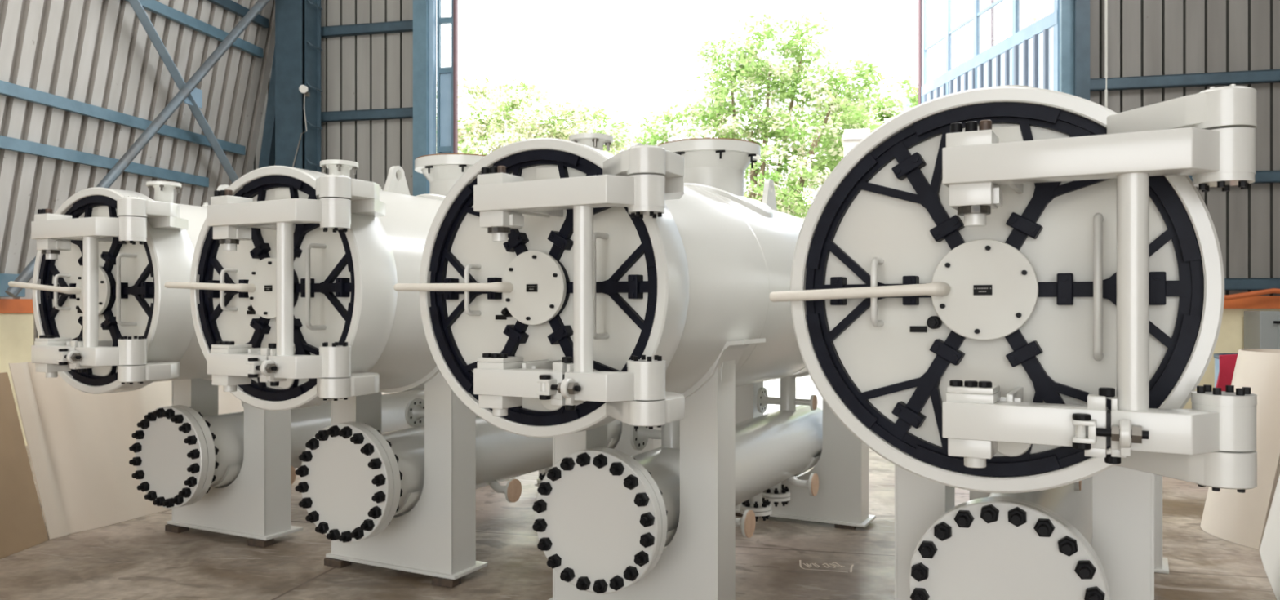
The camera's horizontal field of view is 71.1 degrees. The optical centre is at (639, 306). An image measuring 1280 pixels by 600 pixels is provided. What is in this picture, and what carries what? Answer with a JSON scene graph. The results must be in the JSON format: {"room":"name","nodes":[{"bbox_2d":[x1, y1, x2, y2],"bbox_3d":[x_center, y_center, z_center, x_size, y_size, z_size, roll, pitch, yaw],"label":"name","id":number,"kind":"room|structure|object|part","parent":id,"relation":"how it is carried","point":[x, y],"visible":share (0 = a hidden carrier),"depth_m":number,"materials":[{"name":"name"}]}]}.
{"room":"factory workshop","nodes":[
{"label":"factory workshop","id":0,"kind":"room"},
{"bbox_2d":[0,312,39,445],"bbox_3d":[-8.488,0.840,3.914,0.144,1.520,20.000,0,0,12],"label":"wall","id":1,"kind":"structure","parent":0,"point":[16,330],"depth_m":10.11,"materials":[{"name":"beige paint"}]},
{"bbox_2d":[0,298,33,313],"bbox_3d":[-8.483,0.000,3.913,0.193,0.160,20.000,0,0,12],"label":"trim","id":2,"kind":"structure","parent":1,"relation":"on","point":[6,305],"depth_m":10.09,"materials":[{"name":"orange paint"}]},
{"bbox_2d":[0,0,275,298],"bbox_3d":[-7.700,-3.730,3.731,1.592,7.340,19.980,0,0,12],"label":"wall","id":3,"kind":"structure","parent":0,"point":[99,53],"depth_m":10.74,"materials":[{"name":"grey metal"}]},
{"bbox_2d":[0,273,25,297],"bbox_3d":[-6.957,-0.225,9.618,0.220,0.250,0.600,0,0,12],"label":"junction box","id":4,"kind":"object","parent":3,"relation":"attached to","point":[5,278],"visible":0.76,"depth_m":9.66,"materials":[{"name":"blue metal"}]},
{"bbox_2d":[33,313,38,345],"bbox_3d":[-6.734,0.650,9.979,0.037,1.500,0.037,0,0,35],"label":"conduit","id":5,"kind":"object","parent":3,"relation":"attached to","point":[35,331],"visible":0.02,"depth_m":9.96,"materials":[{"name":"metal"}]},
{"bbox_2d":[0,135,208,186],"bbox_3d":[-8.133,-1.740,3.375,0.071,0.130,18.900,0,0,12],"label":"wall rail","id":6,"kind":"object","parent":3,"relation":"attached to","point":[6,143],"visible":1,"depth_m":10.61,"materials":[{"name":"blue metal"}]},
{"bbox_2d":[0,80,245,155],"bbox_3d":[-7.951,-2.290,3.663,0.071,0.130,19.540,0,0,12],"label":"wall rail","id":7,"kind":"object","parent":3,"relation":"attached to","point":[8,89],"visible":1,"depth_m":10.64,"materials":[{"name":"blue metal"}]},
{"bbox_2d":[124,0,263,57],"bbox_3d":[-7.660,-3.710,3.599,0.071,0.130,19.540,0,0,12],"label":"wall rail","id":8,"kind":"object","parent":3,"relation":"attached to","point":[155,6],"visible":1,"depth_m":11.78,"materials":[{"name":"blue metal"}]},
{"bbox_2d":[207,0,268,28],"bbox_3d":[-7.572,-4.140,3.579,0.072,0.130,19.540,0,0,12],"label":"wall rail","id":9,"kind":"object","parent":3,"relation":"attached to","point":[231,6],"visible":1,"depth_m":12.47,"materials":[{"name":"blue metal"}]},
{"bbox_2d":[252,0,413,195],"bbox_3d":[-4.851,-3.730,13.376,3.380,7.340,0.045,0,0,12],"label":"wall","id":10,"kind":"structure","parent":0,"point":[371,71],"depth_m":13.17,"materials":[{"name":"grey metal"}]},
{"bbox_2d":[320,19,413,38],"bbox_3d":[-4.045,-4.060,13.131,1.700,0.140,0.084,0,0,12],"label":"wall rail","id":11,"kind":"object","parent":10,"relation":"attached to","point":[402,26],"visible":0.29,"depth_m":13.08,"materials":[{"name":"blue metal"}]},
{"bbox_2d":[320,106,413,122],"bbox_3d":[-4.045,-2.800,13.131,1.700,0.140,0.084,0,0,12],"label":"wall rail","id":12,"kind":"object","parent":10,"relation":"attached to","point":[397,113],"visible":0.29,"depth_m":13.08,"materials":[{"name":"blue metal"}]},
{"bbox_2d":[0,374,1276,599],"bbox_3d":[7.515,1.700,24.866,64.000,0.200,68.200,0,0,12],"label":"floor","id":13,"kind":"structure","parent":0,"point":[136,558],"depth_m":5.58,"materials":[{"name":"concrete"}]},
{"bbox_2d":[0,372,48,559],"bbox_3d":[-4.332,1.028,5.305,0.480,1.140,1.704,0,0,12],"label":"sheet","id":14,"kind":"object","parent":13,"relation":"on","point":[22,526],"visible":1,"depth_m":5.99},
{"bbox_2d":[164,524,189,533],"bbox_3d":[-3.296,1.578,6.374,0.140,0.044,0.090,0,0,27],"label":"block","id":15,"kind":"object","parent":13,"relation":"on","point":[168,527],"visible":0.76,"depth_m":6.33,"materials":[{"name":"brown wood"}]},
{"bbox_2d":[8,361,391,539],"bbox_3d":[-3.410,0.998,9.003,0.487,1.200,5.908,0,0,15],"label":"sheet","id":16,"kind":"object","parent":13,"relation":"on","point":[78,442],"visible":0.27,"depth_m":6.49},
{"bbox_2d":[8,181,478,540],"bbox_3d":[-2.437,0.296,7.054,1.376,2.518,4.484,0,0,27],"label":"vessel","id":17,"kind":"object","parent":13,"relation":"on","point":[107,321],"visible":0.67,"depth_m":5.59,"materials":[{"name":"white paint"}]},
{"bbox_3d":[-3.672,-0.116,5.515,0.557,0.044,0.125,5,2,27],"label":"operating lever","id":18,"kind":"part","parent":17,"relation":"part of","materials":[{"name":"beige paint"}]},
{"bbox_3d":[-3.301,0.278,5.112,0.410,0.101,0.108,0,0,27],"label":"arm","id":19,"kind":"part","parent":17,"relation":"part of","materials":[{"name":"white paint"}]},
{"bbox_3d":[-3.597,-0.087,5.570,0.022,0.227,0.098,0,0,27],"label":"grab handle","id":20,"kind":"part","parent":17,"relation":"part of","materials":[{"name":"white paint"}]},
{"bbox_3d":[-3.172,-0.437,5.084,0.666,0.102,0.174,0,0,27],"label":"arm","id":21,"kind":"part","parent":17,"relation":"part of","materials":[{"name":"white paint"}]},
{"bbox_3d":[-3.065,-0.079,4.994,0.074,0.615,0.074,0,0,27],"label":"davit post","id":22,"kind":"part","parent":17,"relation":"part of","materials":[{"name":"white metal"}]},
{"bbox_3d":[-3.307,-0.092,5.410,0.311,0.311,0.022,0,0,27],"label":"hub plate","id":23,"kind":"part","parent":17,"relation":"part of","materials":[{"name":"white paint"}]},
{"bbox_3d":[-3.257,-0.092,5.510,1.075,1.075,0.119,0,0,27],"label":"door plate","id":24,"kind":"part","parent":17,"relation":"part of","materials":[{"name":"white paint"}]},
{"bbox_3d":[-3.024,-0.098,5.269,0.024,0.430,0.120,0,0,27],"label":"grab handle","id":25,"kind":"part","parent":17,"relation":"part of","materials":[{"name":"white paint"}]},
{"bbox_3d":[-2.857,1.545,6.300,1.005,0.021,0.311,0,0,27],"label":"plate","id":26,"kind":"part","parent":17,"relation":"part of","materials":[{"name":"white paint"}]},
{"bbox_2d":[248,537,273,547],"bbox_3d":[-2.538,1.578,5.991,0.140,0.044,0.090,0,0,21],"label":"block","id":27,"kind":"object","parent":13,"relation":"on","point":[251,542],"visible":0.88,"depth_m":5.95,"materials":[{"name":"brown wood"}]},
{"bbox_2d":[275,0,322,172],"bbox_3d":[-4.930,-2.875,12.987,0.533,8.950,0.410,0,0,12],"label":"column","id":28,"kind":"structure","parent":13,"relation":"on","point":[298,49],"depth_m":12.83,"materials":[{"name":"blue metal"}]},
{"bbox_2d":[4,0,270,297],"bbox_3d":[-5.775,-2.674,11.307,0.112,5.163,4.086,0,0,28],"label":"brace","id":29,"kind":"object","parent":28,"relation":"attached to","point":[123,162],"visible":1,"depth_m":11.09,"materials":[{"name":"metal"}]},
{"bbox_2d":[258,46,275,168],"bbox_3d":[-5.382,-2.975,13.194,1.020,5.650,0.140,0,0,12],"label":"leaning post","id":30,"kind":"object","parent":28,"relation":"attached to","point":[267,157],"visible":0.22,"depth_m":13.14,"materials":[{"name":"blue metal"}]},
{"bbox_2d":[128,0,238,182],"bbox_3d":[-5.821,-2.866,11.381,0.130,3.158,4.099,0,0,3],"label":"brace","id":31,"kind":"object","parent":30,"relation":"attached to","point":[136,5],"visible":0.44,"depth_m":11.29,"materials":[{"name":"blue metal"}]},
{"bbox_2d":[183,88,202,108],"bbox_3d":[-5.800,-2.720,11.616,0.020,0.240,0.320,0,0,12],"label":"gusset plate","id":32,"kind":"object","parent":31,"relation":"attached to","point":[197,94],"visible":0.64,"depth_m":11.68,"materials":[{"name":"blue paint"}]},
{"bbox_2d":[298,84,310,97],"bbox_3d":[-4.759,-3.053,12.651,0.161,0.165,0.173,0,0,12],"label":"wall lamp","id":33,"kind":"object","parent":28,"relation":"attached to","point":[303,89],"visible":1,"depth_m":12.61,"materials":[{"name":"white plastic"}]},
{"bbox_2d":[292,93,307,167],"bbox_3d":[-4.948,-2.000,12.749,0.478,2.003,0.040,0,0,17],"label":"cable","id":34,"kind":"object","parent":33,"relation":"hanging from","point":[304,94],"visible":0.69,"depth_m":12.70,"materials":[{"name":"rubber"}]},
{"bbox_2d":[324,557,351,568],"bbox_3d":[-1.868,1.579,5.530,0.140,0.042,0.090,0,0,27],"label":"block","id":35,"kind":"object","parent":13,"relation":"on","point":[329,562],"visible":0.76,"depth_m":5.49,"materials":[{"name":"brown wood"}]},
{"bbox_2d":[164,153,661,579],"bbox_3d":[-1.005,0.297,6.205,1.378,2.518,4.485,0,0,27],"label":"vessel","id":36,"kind":"object","parent":13,"relation":"on","point":[295,302],"visible":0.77,"depth_m":4.78,"materials":[{"name":"white paint"}]},
{"bbox_3d":[-2.250,-0.103,4.674,0.557,0.044,0.125,2,1,27],"label":"operating lever","id":37,"kind":"part","parent":36,"relation":"part of","materials":[{"name":"beige paint"}]},
{"bbox_3d":[-2.174,-0.086,4.729,0.022,0.227,0.098,0,0,27],"label":"grab handle","id":38,"kind":"part","parent":36,"relation":"part of","materials":[{"name":"white paint"}]},
{"bbox_3d":[-1.881,0.279,4.268,0.410,0.101,0.108,0,0,27],"label":"arm","id":39,"kind":"part","parent":36,"relation":"part of","materials":[{"name":"white paint"}]},
{"bbox_3d":[-2.010,0.011,4.658,0.041,0.041,0.056,0,0,27],"label":"lock knob","id":40,"kind":"part","parent":36,"relation":"part of","materials":[{"name":"black metal"}]},
{"bbox_3d":[-1.885,-0.091,4.567,0.311,0.311,0.022,0,0,27],"label":"hub plate","id":41,"kind":"part","parent":36,"relation":"part of","materials":[{"name":"white paint"}]},
{"bbox_3d":[-1.752,-0.435,4.239,0.666,0.102,0.174,0,0,27],"label":"arm","id":42,"kind":"part","parent":36,"relation":"part of","materials":[{"name":"white paint"}]},
{"bbox_3d":[-1.891,-0.090,4.555,0.054,0.031,0.005,0,0,27],"label":"rating plate","id":43,"kind":"part","parent":36,"relation":"part of","materials":[{"name":"black metal"}]},
{"bbox_3d":[-1.834,-0.091,4.666,1.075,1.075,0.119,0,0,27],"label":"door plate","id":44,"kind":"part","parent":36,"relation":"part of","materials":[{"name":"white paint"}]},
{"bbox_3d":[-1.646,-0.078,4.149,0.074,0.615,0.074,0,0,27],"label":"davit post","id":45,"kind":"part","parent":36,"relation":"part of","materials":[{"name":"white metal"}]},
{"bbox_3d":[-1.603,-0.096,4.423,0.024,0.430,0.120,0,0,27],"label":"grab handle","id":46,"kind":"part","parent":36,"relation":"part of","materials":[{"name":"white paint"}]},
{"bbox_3d":[-1.430,1.546,5.454,1.005,0.021,0.311,0,0,27],"label":"plate","id":47,"kind":"part","parent":36,"relation":"part of","materials":[{"name":"white paint"}]},
{"bbox_3d":[-1.443,0.329,5.428,1.237,0.370,0.281,0,0,27],"label":"wrapper plate","id":48,"kind":"part","parent":36,"relation":"part of","materials":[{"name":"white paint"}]},
{"bbox_2d":[413,0,436,195],"bbox_3d":[-3.089,-2.850,12.843,0.270,8.900,0.200,0,0,12],"label":"post","id":49,"kind":"object","parent":13,"relation":"on","point":[424,11],"visible":0.44,"depth_m":12.77,"materials":[{"name":"blue metal"}]},
{"bbox_3d":[-3.119,-2.850,12.849,0.210,8.900,0.200,0,0,12],"label":"post","id":50,"kind":"part","parent":49,"relation":"part of","materials":[{"name":"blue metal"}]},
{"bbox_2d":[436,0,457,154],"bbox_3d":[-2.785,-2.075,12.924,0.290,7.250,0.090,0,0,12],"label":"door leaf","id":51,"kind":"structure","parent":49,"relation":"attached to","point":[446,77],"depth_m":12.91,"materials":[{"name":"blue metal"}]},
{"bbox_3d":[-2.797,-0.925,12.928,0.185,4.950,0.012,0,0,12],"label":"sheet panel","id":52,"kind":"part","parent":51,"relation":"part of","materials":[{"name":"blue paint"}]},
{"bbox_2d":[431,576,461,587],"bbox_3d":[-1.112,1.579,5.142,0.140,0.042,0.090,0,0,21],"label":"block","id":53,"kind":"object","parent":13,"relation":"on","point":[437,581],"visible":0.88,"depth_m":5.10,"materials":[{"name":"brown wood"}]},
{"bbox_2d":[457,72,651,155],"bbox_3d":[-3.570,-3.234,30.693,9.353,9.731,4.620,0,0,6],"label":"tree","id":54,"kind":"object","parent":13,"relation":"on","point":[499,126],"visible":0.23,"depth_m":30.16,"materials":[{"name":"green plant"}]},
{"bbox_2d":[393,133,875,599],"bbox_3d":[0.457,0.312,5.364,1.379,2.518,4.485,0,0,28],"label":"vessel","id":55,"kind":"object","parent":13,"relation":"on","point":[570,289],"visible":0.97,"depth_m":4.01,"materials":[{"name":"white paint"}]},
{"bbox_3d":[-0.806,-0.079,3.850,0.562,0.044,0.094,0,0,24],"label":"operating lever","id":56,"kind":"part","parent":55,"relation":"part of","materials":[{"name":"beige paint"}]},
{"bbox_3d":[-0.731,-0.071,3.903,0.022,0.227,0.098,0,0,28],"label":"grab handle","id":57,"kind":"part","parent":55,"relation":"part of","materials":[{"name":"white paint"}]},
{"bbox_3d":[-0.568,0.026,3.830,0.041,0.041,0.056,0,0,28],"label":"lock knob","id":58,"kind":"part","parent":55,"relation":"part of","materials":[{"name":"black metal"}]},
{"bbox_3d":[-0.444,0.294,3.439,0.410,0.101,0.108,0,0,28],"label":"arm","id":59,"kind":"part","parent":55,"relation":"part of","materials":[{"name":"white paint"}]},
{"bbox_3d":[-0.450,-0.075,3.726,0.054,0.031,0.005,0,0,28],"label":"rating plate","id":60,"kind":"part","parent":55,"relation":"part of","materials":[{"name":"metal"}]},
{"bbox_3d":[-0.444,-0.076,3.737,0.311,0.311,0.022,0,0,28],"label":"hub plate","id":61,"kind":"part","parent":55,"relation":"part of","materials":[{"name":"white paint"}]},
{"bbox_3d":[-0.392,-0.076,3.836,1.075,1.075,0.119,0,0,28],"label":"door plate","id":62,"kind":"part","parent":55,"relation":"part of","materials":[{"name":"white paint"}]},
{"bbox_3d":[-0.315,-0.420,3.408,0.666,0.102,0.174,0,0,28],"label":"arm","id":63,"kind":"part","parent":55,"relation":"part of","materials":[{"name":"white paint"}]},
{"bbox_3d":[-0.210,-0.063,3.316,0.074,0.615,0.074,0,0,28],"label":"davit post","id":64,"kind":"part","parent":55,"relation":"part of","materials":[{"name":"white metal"}]},
{"bbox_3d":[-0.164,-0.081,3.591,0.024,0.430,0.120,0,0,28],"label":"grab handle","id":65,"kind":"part","parent":55,"relation":"part of","materials":[{"name":"white paint"}]},
{"bbox_3d":[0.009,0.344,4.593,1.237,0.370,0.281,0,0,28],"label":"wrapper plate","id":66,"kind":"part","parent":55,"relation":"part of","materials":[{"name":"white paint"}]},
{"bbox_3d":[1.144,0.344,6.736,1.237,0.370,0.281,0,0,28],"label":"wrapper plate","id":67,"kind":"part","parent":55,"relation":"part of","materials":[{"name":"white paint"}]},
{"bbox_3d":[1.157,1.561,6.761,1.165,0.021,0.311,0,0,28],"label":"plate","id":68,"kind":"part","parent":55,"relation":"part of","materials":[{"name":"white paint"}]},
{"bbox_2d":[735,512,742,516],"bbox_3d":[0.735,1.586,6.871,0.140,0.028,0.090,0,0,28],"label":"block","id":69,"kind":"object","parent":13,"relation":"on","point":[740,514],"visible":0.14,"depth_m":6.81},
{"bbox_2d":[604,12,889,218],"bbox_3d":[2.818,-2.905,22.356,9.274,9.076,5.031,0,0,16],"label":"tree","id":70,"kind":"object","parent":13,"relation":"on","point":[789,199],"visible":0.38,"depth_m":22.31,"materials":[{"name":"green plant"}]},
{"bbox_2d":[799,560,853,572],"bbox_3d":[1.134,1.598,5.496,0.359,0.001,0.233,0,0,28],"label":"chalk mark","id":71,"kind":"object","parent":13,"relation":"on","point":[800,563],"visible":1,"depth_m":5.50,"materials":[{"name":"beige"}]},
{"bbox_2d":[834,524,855,529],"bbox_3d":[1.486,1.586,6.473,0.140,0.028,0.090,0,0,22],"label":"block","id":72,"kind":"object","parent":13,"relation":"on","point":[836,526],"visible":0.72,"depth_m":6.43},
{"bbox_2d":[771,75,932,208],"bbox_3d":[8.110,-3.077,30.691,7.672,9.423,4.506,0,0,17],"label":"tree","id":73,"kind":"object","parent":13,"relation":"on","point":[889,109],"visible":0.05,"depth_m":30.30,"materials":[{"name":"green plant"}]},
{"bbox_2d":[841,128,870,156],"bbox_3d":[4.118,-0.855,17.000,0.560,4.950,0.480,0,0,12],"label":"concrete pillar","id":74,"kind":"structure","parent":13,"relation":"on","point":[851,138],"depth_m":16.81,"materials":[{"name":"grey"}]},
{"bbox_2d":[898,97,913,111],"bbox_3d":[14.310,-3.850,39.656,5.300,10.900,4.880,0,0,12],"label":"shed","id":75,"kind":"object","parent":13,"relation":"on","point":[905,100],"visible":0.1,"depth_m":38.56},
{"bbox_2d":[957,12,1048,65],"bbox_3d":[25.594,-9.146,58.102,10.820,21.546,6.337,0,0,22],"label":"tree","id":76,"kind":"object","parent":13,"relation":"on","point":[1003,35],"visible":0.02,"depth_m":58.08,"materials":[{"name":"green plant"}]},
{"bbox_2d":[768,84,1257,599],"bbox_3d":[1.992,0.338,4.371,1.378,2.518,4.485,0,0,29],"label":"vessel","id":77,"kind":"object","parent":13,"relation":"on","point":[1012,296],"visible":1,"depth_m":2.73,"materials":[{"name":"white paint"}]},
{"bbox_3d":[0.699,-0.042,2.881,0.557,0.044,0.125,-3,-1,29],"label":"operating lever","id":78,"kind":"part","parent":77,"relation":"part of","materials":[{"name":"beige paint"}]},
{"bbox_3d":[0.776,-0.045,2.933,0.022,0.227,0.098,0,0,29],"label":"grab handle","id":79,"kind":"part","parent":77,"relation":"part of","materials":[{"name":"white paint"}]},
{"bbox_3d":[0.938,0.052,2.857,0.041,0.041,0.056,0,0,29],"label":"lock knob","id":80,"kind":"part","parent":77,"relation":"part of","materials":[{"name":"black metal"}]},
{"bbox_3d":[1.053,-0.049,2.750,0.054,0.031,0.005,0,0,29],"label":"rating plate","id":81,"kind":"part","parent":77,"relation":"part of","materials":[{"name":"black metal"}]},
{"bbox_3d":[1.060,-0.050,2.762,0.311,0.311,0.022,0,0,29],"label":"hub plate","id":82,"kind":"part","parent":77,"relation":"part of","materials":[{"name":"white paint"}]},
{"bbox_3d":[1.114,-0.050,2.860,1.075,1.075,0.119,0,0,29],"label":"door plate","id":83,"kind":"part","parent":77,"relation":"part of","materials":[{"name":"white paint"}]},
{"bbox_3d":[1.054,0.320,2.463,0.410,0.101,0.108,0,0,29],"label":"arm","id":84,"kind":"part","parent":77,"relation":"part of","materials":[{"name":"white paint"}]},
{"bbox_3d":[1.183,-0.394,2.430,0.666,0.102,0.174,0,0,29],"label":"arm","id":85,"kind":"part","parent":77,"relation":"part of","materials":[{"name":"white paint"}]},
{"bbox_3d":[1.337,-0.055,2.610,0.024,0.430,0.120,0,0,29],"label":"grab handle","id":86,"kind":"part","parent":77,"relation":"part of","materials":[{"name":"white paint"}]},
{"bbox_3d":[1.286,-0.037,2.336,0.074,0.615,0.074,0,0,29],"label":"davit post","id":87,"kind":"part","parent":77,"relation":"part of","materials":[{"name":"white metal"}]},
{"bbox_3d":[2.720,1.587,5.754,1.165,0.021,0.311,0,0,29],"label":"plate","id":88,"kind":"part","parent":77,"relation":"part of","materials":[{"name":"white paint"}]},
{"bbox_2d":[1059,0,1089,100],"bbox_3d":[5.335,-2.850,10.991,0.300,8.900,0.200,0,0,12],"label":"post","id":89,"kind":"object","parent":13,"relation":"on","point":[1074,15],"visible":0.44,"depth_m":10.94,"materials":[{"name":"blue metal"}]},
{"bbox_2d":[918,0,1059,104],"bbox_3d":[5.011,-2.085,13.174,0.126,7.270,4.015,0,0,-7],"label":"door leaf","id":90,"kind":"structure","parent":89,"relation":"attached to","point":[1030,56],"depth_m":12.66,"materials":[{"name":"blue paint"}]},
{"bbox_3d":[4.970,-1.050,13.141,0.035,4.960,3.850,0,0,-7],"label":"sheet panel","id":91,"kind":"part","parent":90,"relation":"part of","materials":[{"name":"blue"}]},
{"bbox_3d":[5.088,-2.150,12.916,0.035,7.100,0.035,0,0,-7],"label":"bolt rod","id":92,"kind":"part","parent":90,"relation":"part of","materials":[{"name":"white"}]},
{"bbox_3d":[5.403,-2.850,10.976,0.160,8.900,0.200,0,0,12],"label":"post","id":93,"kind":"part","parent":89,"relation":"part of","materials":[{"name":"blue metal"}]},
{"bbox_2d":[1213,353,1237,387],"bbox_3d":[5.741,1.030,8.414,0.590,1.140,0.590,0,0,12],"label":"drum","id":94,"kind":"object","parent":13,"relation":"on","point":[1215,356],"visible":0.13,"depth_m":8.50,"materials":[{"name":"blue paint"}]},
{"bbox_2d":[1215,354,1237,391],"bbox_3d":[5.377,0.650,8.179,0.208,0.418,0.025,0,0,12],"label":"rag","id":95,"kind":"object","parent":94,"relation":"hanging from","point":[1227,362],"visible":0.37,"depth_m":8.17,"materials":[{"name":"red fabric"}]},
{"bbox_2d":[1200,348,1279,550],"bbox_3d":[4.297,0.958,6.295,0.626,1.280,0.969,0,0,40],"label":"panel","id":96,"kind":"object","parent":13,"relation":"on","point":[1231,515],"visible":0.62,"depth_m":6.03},
{"bbox_2d":[1244,311,1279,349],"bbox_3d":[7.796,0.830,10.265,1.380,1.540,0.460,0,0,12],"label":"cabinet","id":97,"kind":"object","parent":13,"relation":"on","point":[1261,328],"visible":0.47,"depth_m":10.21,"materials":[{"name":"grey metal"}]},
{"bbox_3d":[7.546,0.600,10.108,0.600,1.000,0.015,0,0,12],"label":"door","id":98,"kind":"part","parent":97,"relation":"part of","materials":[{"name":"grey paint"}]},
{"bbox_2d":[1259,474,1279,599],"bbox_3d":[3.523,0.958,4.602,0.359,1.280,2.873,0,0,28],"label":"sheet","id":99,"kind":"object","parent":13,"relation":"on","point":[1269,549],"visible":1,"depth_m":5.42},
{"bbox_2d":[1089,0,1279,408],"bbox_3d":[8.456,-2.900,10.494,5.990,9.000,0.172,0,0,12],"label":"wall","id":100,"kind":"structure","parent":0,"point":[1146,37],"depth_m":10.75,"materials":[{"name":"grey metal"}]},
{"bbox_2d":[1089,69,1279,91],"bbox_3d":[8.413,-2.720,10.392,5.930,0.140,0.084,0,0,12],"label":"wall rail","id":101,"kind":"object","parent":100,"relation":"attached to","point":[1269,76],"visible":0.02,"depth_m":10.76,"materials":[{"name":"blue metal"}]},
{"bbox_2d":[1104,0,1107,108],"bbox_3d":[5.707,-3.550,10.960,0.036,6.700,0.036,0,0,12],"label":"conduit","id":102,"kind":"object","parent":101,"relation":"attached to","point":[1105,1],"visible":0.47,"depth_m":10.94,"materials":[{"name":"grey metal"}]},
{"bbox_2d":[1188,170,1279,183],"bbox_3d":[8.413,-1.530,10.392,5.930,0.140,0.084,0,0,12],"label":"wall rail","id":103,"kind":"object","parent":100,"relation":"attached to","point":[1260,176],"visible":0.02,"depth_m":10.57,"materials":[{"name":"blue metal"}]},
{"bbox_2d":[1223,295,1279,308],"bbox_3d":[8.451,-0.045,10.475,5.990,0.150,0.210,0,0,12],"label":"trim","id":104,"kind":"structure","parent":100,"relation":"on","point":[1266,301],"depth_m":10.62,"materials":[{"name":"orange paint"}]},
{"bbox_2d":[1224,278,1279,290],"bbox_3d":[8.413,-0.260,10.392,5.930,0.140,0.084,0,0,12],"label":"wall rail","id":105,"kind":"object","parent":100,"relation":"attached to","point":[1229,283],"visible":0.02,"depth_m":10.61,"materials":[{"name":"blue metal"}]},
{"bbox_2d":[1224,288,1279,300],"bbox_3d":[7.520,-0.140,10.454,2.208,0.140,0.110,0,0,12],"label":"hose","id":106,"kind":"object","parent":105,"relation":"hanging from","point":[1277,291],"visible":0.58,"depth_m":10.51,"materials":[{"name":"orange"}]}
]}

